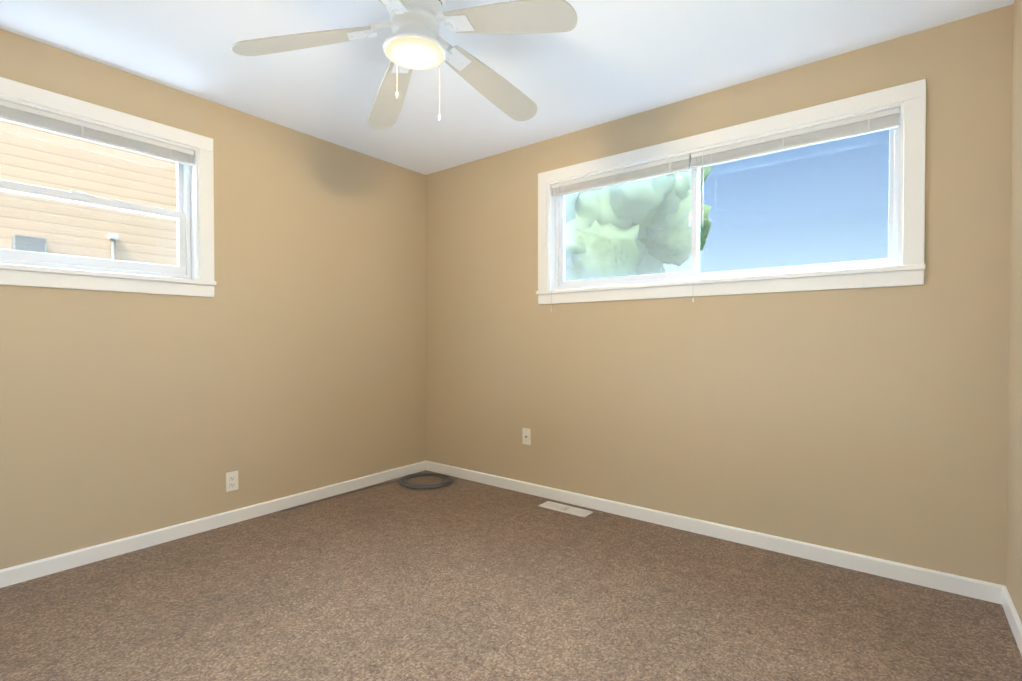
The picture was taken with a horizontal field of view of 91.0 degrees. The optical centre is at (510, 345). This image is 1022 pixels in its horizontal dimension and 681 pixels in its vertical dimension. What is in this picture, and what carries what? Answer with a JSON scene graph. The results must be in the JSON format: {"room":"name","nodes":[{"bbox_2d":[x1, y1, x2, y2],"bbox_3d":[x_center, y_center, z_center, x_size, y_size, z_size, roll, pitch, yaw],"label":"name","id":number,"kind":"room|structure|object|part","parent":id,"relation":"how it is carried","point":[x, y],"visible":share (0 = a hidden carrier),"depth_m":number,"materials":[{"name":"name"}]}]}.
{"room":"empty bedroom","nodes":[
{"label":"empty bedroom","id":0,"kind":"room"},
{"bbox_2d":[0,29,425,569],"bbox_3d":[-1.804,-0.170,2.893,0.180,2.440,3.710,1,1,38],"label":"wall","id":1,"kind":"structure","parent":0,"point":[288,358],"depth_m":2.93,"materials":[{"name":"paint"}]},
{"bbox_2d":[0,77,215,296],"bbox_3d":[-2.095,-0.719,2.445,0.169,0.900,1.158,1,1,38],"label":"window","id":2,"kind":"structure","parent":1,"relation":"in","point":[201,282],"depth_m":2.56,"materials":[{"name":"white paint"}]},
{"bbox_3d":[-2.147,-0.737,2.484,0.040,0.599,0.884,1,1,38],"label":"glass","id":3,"kind":"part","parent":2,"relation":"part of","materials":[{"name":"clear glass"}]},
{"bbox_2d":[0,194,177,264],"bbox_3d":[-2.178,-0.561,2.511,0.002,0.332,0.930,1,1,38],"label":"screen","id":4,"kind":"object","parent":2,"relation":"attached to","point":[87,231],"depth_m":2.54,"materials":[{"name":"grey"}]},
{"bbox_2d":[0,99,193,165],"bbox_3d":[-2.059,-0.637,2.417,0.092,0.887,0.968,1,1,38],"label":"window blind","id":5,"kind":"object","parent":2,"relation":"attached to","point":[15,113],"visible":0.98,"depth_m":2.45,"materials":[{"name":"white plastic"}]},
{"bbox_2d":[0,461,425,587],"bbox_3d":[-1.728,1.013,2.849,0.013,0.076,3.350,1,1,38],"label":"baseboard","id":6,"kind":"structure","parent":1,"relation":"attached to","point":[9,576],"depth_m":2.74,"materials":[{"name":"white paint"}]},
{"bbox_2d":[226,471,237,491],"bbox_3d":[-1.643,0.802,2.958,0.009,0.114,0.070,1,1,38],"label":"electrical outlet","id":7,"kind":"object","parent":1,"relation":"attached to","point":[231,481],"visible":1,"depth_m":2.95,"materials":[{"name":"white plastic"}]},
{"bbox_2d":[0,0,1014,174],"bbox_3d":[-0.365,-1.450,1.761,3.820,0.150,3.710,1,1,38],"label":"ceiling","id":8,"kind":"structure","parent":0,"point":[603,61],"depth_m":2.39,"materials":[{"name":"white paint"}]},
{"bbox_2d":[232,0,577,128],"bbox_3d":[-0.324,-1.133,1.904,1.221,0.486,1.216,1,1,38],"label":"ceiling fan","id":9,"kind":"object","parent":8,"relation":"hanging from","point":[415,41],"visible":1,"depth_m":1.84,"materials":[{"name":"white wood"}]},
{"bbox_3d":[-0.363,-1.239,1.892,0.234,0.276,0.238,1,1,38],"label":"motor","id":10,"kind":"part","parent":9,"relation":"part of","materials":[{"name":"white"}]},
{"bbox_2d":[0,470,1021,680],"bbox_3d":[-0.365,1.125,1.794,3.820,0.120,3.710,1,1,38],"label":"floor","id":11,"kind":"structure","parent":0,"point":[458,579],"depth_m":2.02,"materials":[{"name":"carpet"}]},
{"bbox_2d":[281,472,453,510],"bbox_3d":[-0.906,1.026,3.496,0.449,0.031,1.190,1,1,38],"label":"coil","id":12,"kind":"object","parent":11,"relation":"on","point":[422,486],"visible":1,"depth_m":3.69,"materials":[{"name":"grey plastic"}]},
{"bbox_2d":[538,501,592,517],"bbox_3d":[0.347,1.043,3.203,0.340,0.006,0.115,1,1,38],"label":"floor air vent","id":13,"kind":"object","parent":11,"relation":"on","point":[567,509],"visible":1,"depth_m":3.19,"materials":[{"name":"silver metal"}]},
{"bbox_2d":[425,4,1012,585],"bbox_3d":[0.716,-0.173,3.173,3.460,2.440,0.180,1,1,38],"label":"wall","id":14,"kind":"structure","parent":0,"point":[871,422],"depth_m":2.57,"materials":[{"name":"paint"}]},
{"bbox_2d":[522,428,530,444],"bbox_3d":[0.106,0.642,3.531,0.070,0.114,0.016,1,1,38],"label":"electrical outlet","id":15,"kind":"object","parent":14,"relation":"attached to","point":[526,436],"visible":1,"depth_m":3.53,"materials":[{"name":"white plastic"}]},
{"bbox_2d":[426,461,1003,603],"bbox_3d":[0.657,1.010,3.112,3.460,0.076,0.013,1,1,38],"label":"baseboard","id":16,"kind":"structure","parent":14,"relation":"attached to","point":[964,586],"depth_m":2.60,"materials":[{"name":"white paint"}]},
{"bbox_2d":[536,79,925,303],"bbox_3d":[1.036,-0.722,2.868,2.058,0.895,0.169,1,1,38],"label":"window","id":17,"kind":"structure","parent":14,"relation":"in","point":[908,100],"depth_m":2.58,"materials":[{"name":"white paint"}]},
{"bbox_2d":[565,170,690,279],"bbox_3d":[0.738,-0.734,3.231,0.915,0.660,0.002,1,1,38],"label":"screen","id":18,"kind":"object","parent":17,"relation":"attached to","point":[624,231],"depth_m":3.21,"materials":[{"name":"grey"}]},
{"bbox_2d":[551,107,899,311],"bbox_3d":[1.007,-0.650,2.832,1.868,0.862,0.092,1,1,38],"label":"window blind","id":19,"kind":"object","parent":17,"relation":"attached to","point":[856,126],"visible":1,"depth_m":2.69,"materials":[{"name":"white plastic"}]},
{"bbox_3d":[1.081,-0.730,2.914,1.778,0.622,0.040,1,1,38],"label":"glass","id":20,"kind":"part","parent":17,"relation":"part of","materials":[{"name":"clear glass"}]},
{"bbox_2d":[1006,0,1021,621],"bbox_3d":[1.073,-0.140,0.663,0.180,2.440,3.710,1,1,38],"label":"wall","id":21,"kind":"structure","parent":0,"point":[1014,534],"depth_m":1.93,"materials":[{"name":"paint"}]},
{"bbox_2d":[1002,586,1021,655],"bbox_3d":[0.997,1.041,0.738,0.013,0.076,3.350,1,1,38],"label":"baseboard","id":22,"kind":"structure","parent":21,"relation":"attached to","point":[1012,616],"depth_m":1.87,"materials":[{"name":"white paint"}]},
{"label":"outside","id":23,"kind":"structure","parent":0,"visible":0},
{"bbox_3d":[-2.759,1.718,1.538,80.000,0.100,80.000,1,1,38],"label":"ground","id":24,"kind":"structure","parent":23,"visible":0},
{"bbox_2d":[0,120,177,265],"bbox_3d":[-6.468,-1.833,3.480,1.300,6.950,17.200,1,1,38],"label":"house siding","id":25,"kind":"object","parent":24,"relation":"on","point":[13,165],"depth_m":5.52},
{"bbox_2d":[565,166,711,280],"bbox_3d":[1.590,-1.788,11.207,5.280,6.658,4.465,1,1,38],"label":"tree","id":26,"kind":"object","parent":24,"relation":"on","point":[704,227],"depth_m":9.38,"materials":[{"name":"green plant"}]}
]}

